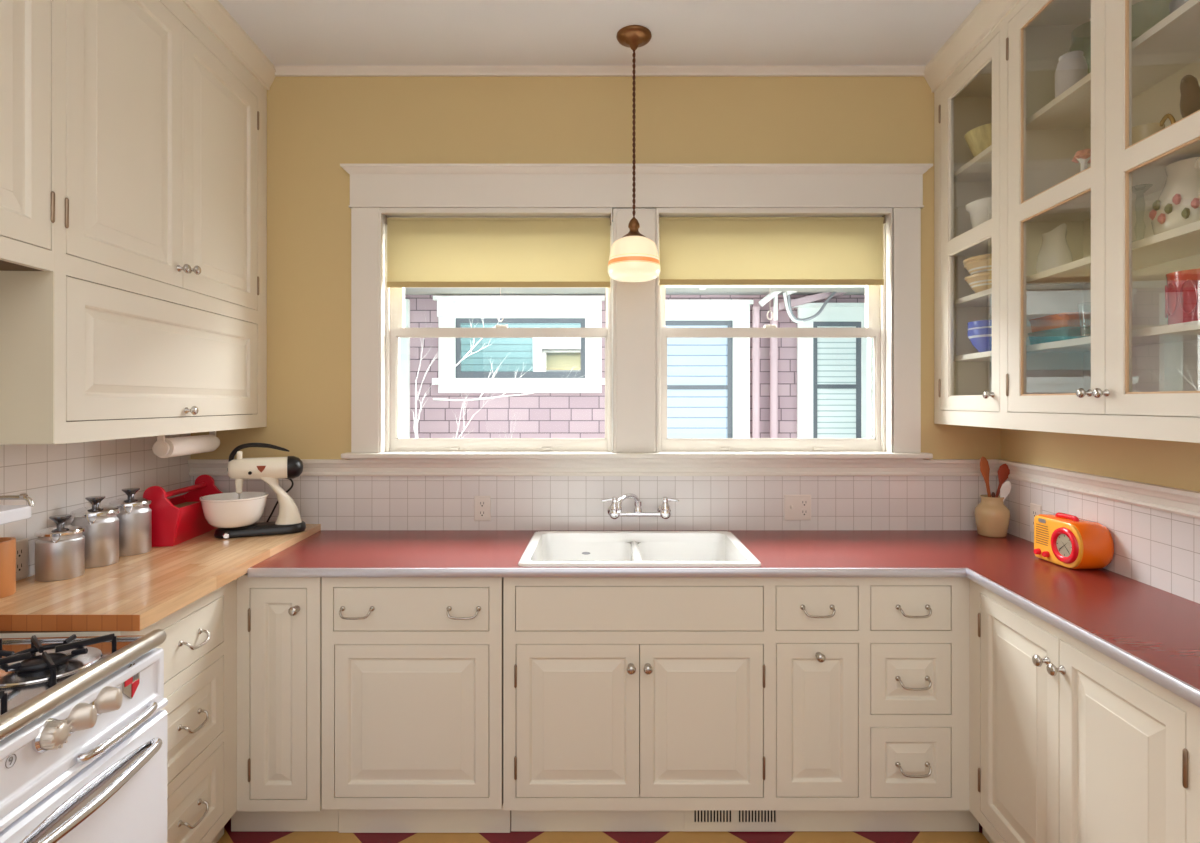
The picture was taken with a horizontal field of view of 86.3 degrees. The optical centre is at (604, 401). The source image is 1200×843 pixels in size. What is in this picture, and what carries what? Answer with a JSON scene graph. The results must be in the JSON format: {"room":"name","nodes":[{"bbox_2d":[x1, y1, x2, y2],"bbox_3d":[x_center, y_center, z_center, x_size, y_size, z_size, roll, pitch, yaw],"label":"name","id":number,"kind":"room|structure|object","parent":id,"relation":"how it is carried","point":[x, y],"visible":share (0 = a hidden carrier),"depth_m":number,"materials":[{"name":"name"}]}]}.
{"room":"kitchen","nodes":[
{"label":"kitchen","id":0,"kind":"room"},
{"bbox_2d":[191,77,1000,458],"bbox_3d":[0.000,0.029,2.766,3.800,2.845,0.160,0,0,0],"label":"wall","id":1,"kind":"structure","parent":0,"point":[316,125],"depth_m":2.69,"materials":[{"name":"yellow paint"}]},
{"bbox_2d":[351,208,378,452],"bbox_3d":[-1.000,-0.299,2.675,0.114,1.021,0.022,0,0,0],"label":"trim","id":2,"kind":"structure","parent":1,"relation":"attached to","point":[364,221],"depth_m":2.66,"materials":[{"name":"white paint"}]},
{"bbox_2d":[474,496,490,520],"bbox_3d":[-0.513,0.445,2.676,0.069,0.105,0.007,0,0,0],"label":"wall outlet","id":3,"kind":"object","parent":1,"relation":"attached to","point":[482,504],"visible":1,"depth_m":2.67,"materials":[{"name":"white plastic"}]},
{"bbox_2d":[478,509,485,516],"bbox_3d":[-0.513,0.465,2.674,0.033,0.033,0.002,0,0,0],"label":"socket","id":4,"kind":"object","parent":3,"relation":"attached to","point":[481,512],"depth_m":2.67,"materials":[{"name":"white plastic"}]},
{"bbox_2d":[478,500,485,507],"bbox_3d":[-0.513,0.425,2.674,0.033,0.033,0.002,0,0,0],"label":"socket","id":5,"kind":"object","parent":3,"relation":"attached to","point":[481,503],"depth_m":2.67,"materials":[{"name":"white plastic"}]},
{"bbox_2d":[379,208,611,452],"bbox_3d":[-0.456,-0.299,2.756,0.973,1.021,0.179,0,0,0],"label":"window","id":6,"kind":"structure","parent":1,"relation":"in","point":[392,328],"depth_m":2.74,"materials":[{"name":"white paint"}]},
{"bbox_2d":[385,215,610,321],"bbox_3d":[-0.448,-0.561,2.704,0.950,0.448,0.029,0,0,0],"label":"roller blind","id":7,"kind":"object","parent":6,"relation":"attached to","point":[500,253],"visible":0.98,"depth_m":2.70,"materials":[{"name":"fabric"}]},
{"bbox_2d":[188,459,1001,475],"bbox_3d":[-0.040,0.275,2.673,3.400,0.069,0.026,0,0,0],"label":"trim","id":8,"kind":"structure","parent":1,"relation":"attached to","point":[212,467],"depth_m":2.67,"materials":[{"name":"white paint"}]},
{"bbox_2d":[191,476,999,529],"bbox_3d":[-0.040,0.428,2.683,3.390,0.246,0.006,0,0,0],"label":"backsplash","id":9,"kind":"structure","parent":1,"relation":"attached to","point":[332,502],"depth_m":2.68,"materials":[{"name":"white tile"}]},
{"bbox_2d":[275,66,924,76],"bbox_3d":[0.000,-1.380,2.669,3.000,0.028,0.034,0,0,0],"label":"trim","id":10,"kind":"structure","parent":1,"relation":"attached to","point":[281,71],"depth_m":2.67,"materials":[{"name":"white paint"}]},
{"bbox_2d":[613,208,655,452],"bbox_3d":[0.123,-0.299,2.673,0.181,1.021,0.026,0,0,0],"label":"trim","id":11,"kind":"structure","parent":1,"relation":"attached to","point":[634,303],"depth_m":2.66,"materials":[{"name":"white paint"}]},
{"bbox_2d":[349,174,923,208],"bbox_3d":[0.130,-0.880,2.672,2.392,0.141,0.027,0,0,0],"label":"trim","id":12,"kind":"structure","parent":1,"relation":"attached to","point":[612,191],"depth_m":2.66,"materials":[{"name":"white paint"}]},
{"bbox_2d":[340,164,932,173],"bbox_3d":[0.130,-0.965,2.660,2.442,0.032,0.052,0,0,0],"label":"trim","id":13,"kind":"structure","parent":1,"relation":"attached to","point":[349,168],"depth_m":2.65,"materials":[{"name":"white paint"}]},
{"bbox_2d":[350,459,922,461],"bbox_3d":[0.131,0.243,2.671,2.382,0.017,0.030,0,0,0],"label":"trim","id":14,"kind":"structure","parent":1,"relation":"attached to","point":[351,460],"depth_m":2.66,"materials":[{"name":"white paint"}]},
{"bbox_2d":[341,452,932,458],"bbox_3d":[0.131,0.223,2.683,2.438,0.022,0.105,0,0,0],"label":"trim","id":15,"kind":"structure","parent":1,"relation":"attached to","point":[923,455],"depth_m":2.63,"materials":[{"name":"white paint"}]},
{"bbox_2d":[601,493,678,518],"bbox_3d":[0.143,0.422,2.567,0.321,0.121,0.225,0,0,0],"label":"faucet","id":16,"kind":"object","parent":1,"relation":"attached to","point":[615,509],"visible":1,"depth_m":2.61,"materials":[{"name":"silver metal"}]},
{"bbox_2d":[656,208,891,452],"bbox_3d":[0.706,-0.299,2.756,0.983,1.021,0.179,0,0,0],"label":"window","id":17,"kind":"structure","parent":1,"relation":"in","point":[878,298],"depth_m":2.74,"materials":[{"name":"white paint"}]},
{"bbox_2d":[659,215,885,319],"bbox_3d":[0.702,-0.565,2.704,0.954,0.443,0.029,0,0,0],"label":"roller blind","id":18,"kind":"object","parent":17,"relation":"attached to","point":[692,250],"visible":0.97,"depth_m":2.70,"materials":[{"name":"fabric"}]},
{"bbox_2d":[784,495,810,519],"bbox_3d":[0.806,0.442,2.672,0.114,0.107,0.016,0,0,0],"label":"wall outlet","id":19,"kind":"object","parent":1,"relation":"attached to","point":[796,507],"visible":1,"depth_m":2.67,"materials":[{"name":"white plastic"}]},
{"bbox_2d":[800,509,807,515],"bbox_3d":[0.833,0.462,2.674,0.033,0.033,0.002,0,0,0],"label":"socket","id":20,"kind":"object","parent":19,"relation":"attached to","point":[803,512],"depth_m":2.67,"materials":[{"name":"white plastic"}]},
{"bbox_2d":[800,499,807,506],"bbox_3d":[0.833,0.422,2.674,0.033,0.033,0.002,0,0,0],"label":"socket","id":21,"kind":"object","parent":19,"relation":"attached to","point":[803,502],"depth_m":2.67,"materials":[{"name":"white plastic"}]},
{"bbox_2d":[892,208,920,452],"bbox_3d":[1.259,-0.299,2.675,0.112,1.021,0.022,0,0,0],"label":"trim","id":22,"kind":"structure","parent":1,"relation":"attached to","point":[906,222],"depth_m":2.66,"materials":[{"name":"white paint"}]},
{"bbox_2d":[218,0,980,65],"bbox_3d":[0.000,-1.419,0.616,3.800,0.050,4.460,0,0,0],"label":"ceiling","id":23,"kind":"structure","parent":0,"point":[288,32],"depth_m":2.41,"materials":[{"name":"paint"}]},
{"bbox_2d":[608,25,659,281],"bbox_3d":[0.110,-0.928,2.431,0.200,0.930,0.200,0,0,0],"label":"pendant lamp","id":24,"kind":"object","parent":23,"relation":"hanging from","point":[633,257],"visible":1,"depth_m":2.38,"materials":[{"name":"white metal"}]},
{"bbox_2d":[217,818,988,842],"bbox_3d":[0.000,1.476,0.616,3.800,0.050,4.460,0,0,0],"label":"floor","id":25,"kind":"structure","parent":0,"point":[229,836],"depth_m":2.13,"materials":[{"name":"multicoloured tile"}]},
{"bbox_2d":[0,493,167,842],"bbox_3d":[-1.275,0.842,1.097,0.610,1.218,1.109,0,0,-4],"label":"gas range","id":26,"kind":"object","parent":25,"relation":"on","point":[83,723],"visible":1,"depth_m":1.30,"materials":[{"name":"white metal"}]},
{"bbox_2d":[0,505,31,524],"bbox_3d":[-1.498,0.279,1.088,0.158,0.032,1.099,0,0,-4],"label":"shelf","id":27,"kind":"object","parent":26,"relation":"attached to","point":[8,513],"depth_m":1.58,"materials":[{"name":"white ceramic"}]},
{"bbox_2d":[0,633,143,714],"bbox_3d":[-1.305,0.551,1.027,0.599,0.056,0.984,0,0,0],"label":"cooktop","id":28,"kind":"object","parent":26,"relation":"in","point":[43,675],"depth_m":1.32,"materials":[{"name":"metal"}]},
{"bbox_2d":[1,649,152,740],"bbox_3d":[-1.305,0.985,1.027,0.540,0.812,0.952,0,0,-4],"label":"control panel","id":29,"kind":"object","parent":26,"relation":"in","point":[144,691],"depth_m":1.36,"materials":[{"name":"white metal"}]},
{"bbox_2d":[0,579,236,842],"bbox_3d":[-1.401,1.000,1.833,0.506,0.898,0.617,0,0,-4],"label":"base cabinet","id":30,"kind":"object","parent":25,"relation":"on","point":[199,646],"visible":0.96,"depth_m":1.87,"materials":[{"name":"beige paint"}]},
{"bbox_2d":[0,524,320,630],"bbox_3d":[-1.429,0.530,2.110,0.550,0.039,1.186,0,0,-4],"label":"wooden countertop","id":31,"kind":"structure","parent":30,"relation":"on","point":[135,592],"depth_m":1.77,"materials":[{"name":"brown wood"}]},
{"bbox_2d":[0,537,15,597],"bbox_3d":[-1.615,0.438,1.681,0.100,0.145,0.100,0,0,0],"label":"wooden cup","id":32,"kind":"object","parent":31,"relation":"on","point":[7,544],"visible":1,"depth_m":1.68,"materials":[{"name":"brown wood"}]},
{"bbox_2d":[34,514,85,581],"bbox_3d":[-1.592,0.421,1.871,0.115,0.178,0.115,0,0,17],"label":"canister","id":33,"kind":"object","parent":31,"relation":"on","point":[60,548],"visible":1,"depth_m":1.83,"materials":[{"name":"silver metal"}]},
{"bbox_2d":[70,496,119,568],"bbox_3d":[-1.606,0.404,2.017,0.124,0.212,0.131,0,0,-20],"label":"canister","id":34,"kind":"object","parent":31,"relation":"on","point":[101,523],"visible":0.94,"depth_m":1.98,"materials":[{"name":"silver metal"}]},
{"bbox_2d":[109,488,151,555],"bbox_3d":[-1.608,0.402,2.170,0.120,0.217,0.127,0,0,-20],"label":"canister","id":35,"kind":"object","parent":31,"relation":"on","point":[135,514],"visible":0.85,"depth_m":2.13,"materials":[{"name":"silver metal"}]},
{"bbox_2d":[143,474,222,546],"bbox_3d":[-1.612,0.403,2.436,0.166,0.214,0.372,0,0,-7],"label":"carrier","id":36,"kind":"object","parent":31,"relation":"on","point":[176,520],"visible":0.72,"depth_m":2.31,"materials":[{"name":"red paint"}]},
{"bbox_2d":[214,443,305,538],"bbox_3d":[-1.339,0.336,2.495,0.316,0.357,0.158,0,0,-24],"label":"stand mixer","id":37,"kind":"object","parent":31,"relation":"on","point":[270,470],"visible":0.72,"depth_m":2.47,"materials":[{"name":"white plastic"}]},
{"bbox_2d":[199,492,267,527],"bbox_3d":[-1.417,0.415,2.449,0.228,0.112,0.228,0,0,0],"label":"mixing bowl","id":38,"kind":"object","parent":37,"relation":"on","point":[221,510],"visible":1,"depth_m":2.38,"materials":[{"name":"white ceramic"}]},
{"bbox_2d":[231,573,338,830],"bbox_3d":[-1.081,1.007,2.327,0.362,0.884,0.556,0,0,0],"label":"base cabinet","id":39,"kind":"object","parent":25,"relation":"on","point":[279,619],"visible":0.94,"depth_m":2.08,"materials":[{"name":"beige paint"}]},
{"bbox_2d":[322,577,510,832],"bbox_3d":[-0.621,1.007,2.327,0.604,0.884,0.556,0,0,0],"label":"base cabinet","id":40,"kind":"object","parent":25,"relation":"on","point":[412,667],"visible":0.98,"depth_m":2.08,"materials":[{"name":"beige paint"}]},
{"bbox_2d":[503,543,978,830],"bbox_3d":[0.466,1.007,2.327,1.593,0.884,0.556,0,0,0],"label":"base cabinet","id":41,"kind":"object","parent":25,"relation":"on","point":[630,703],"visible":0.98,"depth_m":2.08,"materials":[{"name":"beige paint"}]},
{"bbox_2d":[248,530,1199,706],"bbox_3d":[0.236,0.551,1.536,2.852,0.028,2.300,0,0,0],"label":"countertop","id":42,"kind":"structure","parent":41,"relation":"on","point":[1154,632],"depth_m":2.09,"materials":[{"name":"laminate"}]},
{"bbox_2d":[518,531,760,566],"bbox_3d":[0.114,0.631,2.348,0.802,0.213,0.527,0,0,0],"label":"sink","id":43,"kind":"object","parent":42,"relation":"in","point":[545,548],"visible":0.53,"depth_m":2.57,"materials":[{"name":"white ceramic"}]},
{"bbox_2d":[974,495,1009,536],"bbox_3d":[1.561,0.458,2.581,0.125,0.157,0.125,0,0,0],"label":"utensil crock","id":44,"kind":"object","parent":42,"relation":"on","point":[992,517],"visible":0.94,"depth_m":2.54,"materials":[{"name":"beige ceramic"}]},
{"bbox_2d":[980,456,990,496],"bbox_3d":[1.540,0.368,2.573,0.077,0.299,0.013,0,0,-11],"label":"wooden spoon","id":45,"kind":"object","parent":44,"relation":"in","point":[984,465],"visible":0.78,"depth_m":2.57,"materials":[{"name":"brown wood"}]},
{"bbox_2d":[995,464,1009,496],"bbox_3d":[1.599,0.384,2.601,0.104,0.268,0.014,0,0,0],"label":"wooden spoon","id":46,"kind":"object","parent":44,"relation":"in","point":[1003,471],"visible":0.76,"depth_m":2.60,"materials":[{"name":"red wood"}]},
{"bbox_2d":[1000,481,1011,501],"bbox_3d":[1.583,0.416,2.558,0.079,0.204,0.013,0,0,11],"label":"spoon","id":47,"kind":"object","parent":44,"relation":"in","point":[1005,489],"visible":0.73,"depth_m":2.55,"materials":[{"name":"white plastic"}]},
{"bbox_2d":[1034,512,1113,568],"bbox_3d":[1.536,0.454,2.112,0.131,0.166,0.216,0,0,-2],"label":"radio","id":48,"kind":"object","parent":42,"relation":"on","point":[1063,539],"visible":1,"depth_m":2.05,"materials":[{"name":"orange plastic"}]},
{"bbox_2d":[1036,524,1048,545],"bbox_3d":[1.484,0.450,2.171,0.003,0.065,0.061,0,0,-2],"label":"speaker grille","id":49,"kind":"object","parent":48,"relation":"attached to","point":[1037,524],"depth_m":2.17,"materials":[{"name":"plastic"}]},
{"bbox_2d":[684,810,786,830],"bbox_3d":[0.440,1.399,2.159,0.344,0.096,0.005,0,0,0],"label":"floor vent","id":50,"kind":"object","parent":41,"relation":"attached to","point":[694,820],"visible":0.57,"depth_m":2.16,"materials":[{"name":"beige metal"}]},
{"bbox_2d":[970,580,1199,842],"bbox_3d":[1.335,1.007,1.599,0.436,0.884,1.087,0,0,4],"label":"base cabinet","id":51,"kind":"object","parent":25,"relation":"on","point":[1069,743],"visible":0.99,"depth_m":1.60,"materials":[{"name":"beige paint"}]},
{"bbox_2d":[612,220,872,450],"bbox_3d":[0.000,0.051,2.866,7.200,4.400,0.039,0,0,0],"label":"wall","id":52,"kind":"structure","parent":0,"point":[612,220],"depth_m":2.88,"materials":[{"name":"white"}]},
{"bbox_2d":[399,222,871,449],"bbox_3d":[0.130,-0.309,2.898,2.380,1.280,0.025,0,0,0],"label":"trim","id":53,"kind":"structure","parent":52,"relation":"attached to","point":[869,340],"depth_m":2.89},
{"bbox_2d":[1001,428,1199,491],"bbox_3d":[1.554,0.029,0.528,0.100,2.845,4.320,0,0,4],"label":"wall","id":54,"kind":"structure","parent":0,"point":[1175,464],"depth_m":2.04,"materials":[{"name":"yellow paint"}]},
{"bbox_2d":[1030,503,1041,532],"bbox_3d":[1.633,0.444,2.428,0.007,0.112,0.070,0,0,4],"label":"wall outlet","id":55,"kind":"object","parent":54,"relation":"attached to","point":[1035,509],"visible":0.63,"depth_m":2.44,"materials":[{"name":"white plastic"}]},
{"bbox_2d":[1032,509,1037,516],"bbox_3d":[1.631,0.424,2.429,0.002,0.033,0.033,0,0,4],"label":"socket","id":56,"kind":"object","parent":55,"relation":"attached to","point":[1034,511],"depth_m":2.43,"materials":[{"name":"white plastic"}]},
{"bbox_2d":[924,0,1199,442],"bbox_3d":[1.446,-0.651,1.936,0.312,1.484,1.490,0,0,3],"label":"upper cabinet","id":57,"kind":"object","parent":54,"relation":"attached to","point":[1137,374],"visible":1,"depth_m":2.08,"materials":[{"name":"beige paint"}]},
{"bbox_2d":[953,351,991,361],"bbox_3d":[1.515,-0.177,2.416,0.208,0.020,0.487,0,0,3],"label":"shelf","id":58,"kind":"object","parent":57,"relation":"attached to","point":[986,356],"depth_m":2.51,"materials":[{"name":"beige paint"}]},
{"bbox_2d":[953,288,991,306],"bbox_3d":[1.515,-0.405,2.416,0.208,0.020,0.487,0,0,3],"label":"shelf","id":59,"kind":"object","parent":57,"relation":"attached to","point":[983,298],"depth_m":2.51,"materials":[{"name":"beige paint"}]},
{"bbox_2d":[953,237,991,255],"bbox_3d":[1.515,-0.617,2.416,0.208,0.020,0.487,0,0,3],"label":"shelf","id":60,"kind":"object","parent":57,"relation":"attached to","point":[985,247],"depth_m":2.56,"materials":[{"name":"beige paint"}]},
{"bbox_2d":[953,145,991,181],"bbox_3d":[1.515,-0.926,2.416,0.208,0.020,0.487,0,0,3],"label":"shelf","id":61,"kind":"object","parent":57,"relation":"attached to","point":[979,169],"depth_m":2.53,"materials":[{"name":"beige paint"}]},
{"bbox_2d":[964,123,991,156],"bbox_3d":[1.510,-0.995,2.498,0.188,0.118,0.188,0,0,0],"label":"serving bowl","id":62,"kind":"object","parent":57,"relation":"on","point":[978,139],"visible":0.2,"depth_m":2.46,"materials":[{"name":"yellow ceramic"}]},
{"bbox_2d":[965,196,991,227],"bbox_3d":[1.510,-0.702,2.491,0.188,0.150,0.188,0,0,0],"label":"mixing bowl","id":63,"kind":"object","parent":57,"relation":"on","point":[980,210],"visible":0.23,"depth_m":2.46,"materials":[{"name":"white ceramic"}]},
{"bbox_2d":[965,272,991,292],"bbox_3d":[1.500,-0.452,2.480,0.186,0.074,0.186,0,0,0],"label":"stoneware bowl","id":64,"kind":"object","parent":57,"relation":"on","point":[979,282],"visible":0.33,"depth_m":2.44,"materials":[{"name":"beige ceramic"}]},
{"bbox_2d":[964,258,991,274],"bbox_3d":[1.500,-0.504,2.480,0.192,0.074,0.192,0,0,0],"label":"stoneware bowl","id":65,"kind":"object","parent":64,"relation":"on","point":[982,265],"visible":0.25,"depth_m":2.44,"materials":[{"name":"beige ceramic"}]},
{"bbox_2d":[963,253,991,263],"bbox_3d":[1.500,-0.520,2.480,0.197,0.074,0.197,0,0,0],"label":"stoneware bowl","id":66,"kind":"object","parent":65,"relation":"on","point":[984,256],"visible":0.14,"depth_m":2.43,"materials":[{"name":"beige ceramic"}]},
{"bbox_2d":[967,328,991,351],"bbox_3d":[1.488,-0.232,2.455,0.172,0.090,0.172,0,0,0],"label":"bowl","id":67,"kind":"object","parent":57,"relation":"on","point":[981,338],"visible":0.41,"depth_m":2.42,"materials":[{"name":"ceramic"}]},
{"bbox_2d":[967,319,991,329],"bbox_3d":[1.488,-0.262,2.455,0.172,0.090,0.172,0,0,0],"label":"bowl","id":68,"kind":"object","parent":67,"relation":"on","point":[982,323],"visible":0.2,"depth_m":2.42,"materials":[{"name":"ceramic"}]},
{"bbox_2d":[1036,223,1072,272],"bbox_3d":[1.506,-0.498,2.145,0.106,0.166,0.121,0,0,45],"label":"pitcher","id":69,"kind":"object","parent":57,"relation":"on","point":[1054,251],"visible":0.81,"depth_m":2.10,"materials":[{"name":"beige ceramic"}]},
{"bbox_2d":[1028,326,1090,344],"bbox_3d":[1.498,-0.210,2.079,0.154,0.045,0.237,0,0,3],"label":"lidded dish","id":70,"kind":"object","parent":57,"relation":"on","point":[1070,332],"visible":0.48,"depth_m":2.00,"materials":[{"name":"teal glass"}]},
{"bbox_2d":[1029,312,1090,331],"bbox_3d":[1.498,-0.255,2.079,0.144,0.045,0.216,0,0,3],"label":"lidded dish","id":71,"kind":"object","parent":70,"relation":"on","point":[1065,319],"visible":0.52,"depth_m":2.00,"materials":[{"name":"orange glass"}]},
{"bbox_2d":[1055,51,1087,97],"bbox_3d":[1.421,-0.995,1.951,0.082,0.118,0.082,0,0,0],"label":"jar","id":72,"kind":"object","parent":57,"relation":"on","point":[1072,66],"visible":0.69,"depth_m":1.92,"materials":[{"name":"grey ceramic"}]},
{"bbox_2d":[1072,149,1090,171],"bbox_3d":[1.444,-0.692,1.922,0.069,0.130,0.068,0,0,0],"label":"ornament","id":73,"kind":"object","parent":57,"relation":"on","point":[1083,157],"visible":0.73,"depth_m":1.91,"materials":[{"name":"white ceramic"}]},
{"bbox_2d":[1026,320,1199,351],"bbox_3d":[1.475,-0.177,1.679,0.208,0.020,0.948,0,0,3],"label":"shelf","id":74,"kind":"object","parent":57,"relation":"attached to","point":[1185,334],"depth_m":1.76,"materials":[{"name":"beige paint"}]},
{"bbox_2d":[1026,221,1199,284],"bbox_3d":[1.475,-0.405,1.679,0.208,0.020,0.948,0,0,3],"label":"shelf","id":75,"kind":"object","parent":57,"relation":"attached to","point":[1180,245],"depth_m":1.75,"materials":[{"name":"beige paint"}]},
{"bbox_2d":[1026,140,1199,221],"bbox_3d":[1.475,-0.617,1.679,0.208,0.020,0.948,0,0,3],"label":"shelf","id":76,"kind":"object","parent":57,"relation":"attached to","point":[1078,209],"depth_m":1.84,"materials":[{"name":"beige paint"}]},
{"bbox_2d":[1026,0,1199,129],"bbox_3d":[1.475,-0.926,1.679,0.208,0.020,0.948,0,0,3],"label":"shelf","id":77,"kind":"object","parent":57,"relation":"attached to","point":[1170,48],"depth_m":1.75,"materials":[{"name":"beige paint"}]},
{"bbox_2d":[1132,113,1175,144],"bbox_3d":[1.445,-0.689,1.712,0.090,0.123,0.113,0,0,16],"label":"teacup","id":78,"kind":"object","parent":57,"relation":"on","point":[1140,132],"visible":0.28,"depth_m":1.68,"materials":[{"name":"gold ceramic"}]},
{"bbox_2d":[1132,123,1164,144],"bbox_3d":[1.448,-0.680,1.723,0.090,0.105,0.090,0,0,-15],"label":"cup","id":79,"kind":"object","parent":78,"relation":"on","point":[1140,132],"depth_m":1.69,"materials":[{"name":"yellow ceramic"}]},
{"bbox_2d":[1149,157,1199,234],"bbox_3d":[1.456,-0.516,1.592,0.164,0.201,0.154,0,0,-15],"label":"pitcher","id":80,"kind":"object","parent":57,"relation":"on","point":[1177,205],"visible":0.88,"depth_m":1.56,"materials":[{"name":"beige ceramic"}]},
{"bbox_2d":[1169,0,1188,13],"bbox_3d":[1.461,-0.971,1.599,0.080,0.070,0.080,0,0,0],"label":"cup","id":81,"kind":"object","parent":57,"relation":"on","point":[1174,4],"visible":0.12,"depth_m":1.60,"materials":[{"name":"white ceramic"}]},
{"bbox_2d":[1165,268,1199,324],"bbox_3d":[1.461,-0.252,1.557,0.150,0.130,0.120,0,0,33],"label":"pitcher","id":82,"kind":"object","parent":57,"relation":"on","point":[1182,289],"visible":0.84,"depth_m":1.54,"materials":[{"name":"glass"}]},
{"bbox_2d":[1180,75,1199,117],"bbox_3d":[1.448,-0.708,1.569,0.153,0.161,0.060,0,0,-30],"label":"bird figurine","id":83,"kind":"object","parent":57,"relation":"on","point":[1189,86],"visible":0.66,"depth_m":1.55,"materials":[{"name":"brown ceramic"}]},
{"bbox_2d":[998,459,1199,518],"bbox_3d":[1.561,0.275,1.490,0.026,0.069,2.400,0,0,4],"label":"trim","id":84,"kind":"structure","parent":54,"relation":"attached to","point":[1184,502],"depth_m":2.01,"materials":[{"name":"white paint"}]},
{"bbox_2d":[1004,478,1199,603],"bbox_3d":[1.571,0.428,1.486,0.006,0.246,2.394,0,0,4],"label":"backsplash","id":85,"kind":"structure","parent":54,"relation":"attached to","point":[1159,549],"depth_m":1.93,"materials":[{"name":"white tile"}]},
{"bbox_3d":[-1.653,0.029,0.527,0.100,2.845,4.320,0,0,-4],"label":"wall","id":86,"kind":"structure","parent":0,"visible":0},
{"bbox_2d":[16,538,27,579],"bbox_3d":[-1.677,0.452,1.829,0.008,0.112,0.070,0,0,-3],"label":"wall outlet","id":87,"kind":"object","parent":86,"relation":"attached to","point":[21,545],"visible":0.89,"depth_m":1.84,"materials":[{"name":"white plastic"}]},
{"bbox_2d":[16,561,23,572],"bbox_3d":[-1.675,0.472,1.830,0.002,0.033,0.033,0,0,-4],"label":"socket","id":88,"kind":"object","parent":87,"relation":"attached to","point":[19,564],"depth_m":1.83,"materials":[{"name":"white plastic"}]},
{"bbox_2d":[16,547,23,558],"bbox_3d":[-1.675,0.432,1.830,0.002,0.033,0.033,0,0,-4],"label":"socket","id":89,"kind":"object","parent":87,"relation":"attached to","point":[19,550],"depth_m":1.83,"materials":[{"name":"white plastic"}]},
{"bbox_2d":[0,0,54,270],"bbox_3d":[-1.443,-0.856,1.083,0.346,1.074,0.950,0,0,-4],"label":"upper cabinet","id":90,"kind":"object","parent":86,"relation":"attached to","point":[27,194],"visible":1,"depth_m":1.49,"materials":[{"name":"beige paint"}]},
{"bbox_2d":[0,433,190,580],"bbox_3d":[-1.698,0.325,2.059,0.006,0.452,1.244,0,0,-4],"label":"tile backsplash","id":91,"kind":"structure","parent":86,"relation":"attached to","point":[58,478],"depth_m":2.04,"materials":[{"name":"white tile"}]},
{"bbox_2d":[0,0,275,444],"bbox_3d":[-1.519,-0.645,2.116,0.366,1.497,1.128,0,0,-4],"label":"upper cabinet","id":92,"kind":"object","parent":86,"relation":"attached to","point":[150,317],"visible":1,"depth_m":1.90,"materials":[{"name":"beige paint"}]},
{"bbox_2d":[152,431,219,455],"bbox_3d":[-1.543,0.146,2.372,0.052,0.083,0.336,0,0,-3],"label":"paper towel holder","id":93,"kind":"object","parent":92,"relation":"attached to","point":[160,448],"visible":0.49,"depth_m":2.21,"materials":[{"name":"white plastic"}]},
{"bbox_2d":[156,434,218,457],"bbox_3d":[-1.543,0.161,2.369,0.068,0.068,0.286,0,0,-3],"label":"paper towel","id":94,"kind":"object","parent":93,"relation":"hanging from","point":[179,446],"visible":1,"depth_m":2.34,"materials":[{"name":"white paper"}]},
{"label":"outside","id":95,"kind":"structure","parent":0,"visible":0},
{"bbox_3d":[0.000,2.276,4.536,12.000,0.050,3.300,0,0,0],"label":"ground","id":96,"kind":"structure","parent":95,"visible":0},
{"bbox_2d":[407,288,589,437],"bbox_3d":[-0.624,0.594,4.283,1.535,2.922,0.444,0,0,13],"label":"bare tree","id":97,"kind":"object","parent":96,"relation":"on","point":[464,357],"visible":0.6,"depth_m":4.30,"materials":[{"name":"white plant"}]},
{"bbox_2d":[400,285,866,437],"bbox_3d":[0.050,0.151,5.976,8.500,4.200,0.820,0,0,0],"label":"neighbouring house","id":98,"kind":"structure","parent":96,"relation":"on","point":[717,387],"depth_m":6.17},
{"bbox_2d":[759,291,835,322],"bbox_3d":[1.832,-0.938,6.002,0.780,0.398,0.114,0,0,4],"label":"mast","id":99,"kind":"object","parent":98,"relation":"attached to","point":[773,295],"visible":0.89,"depth_m":6.00,"materials":[{"name":"grey metal"}]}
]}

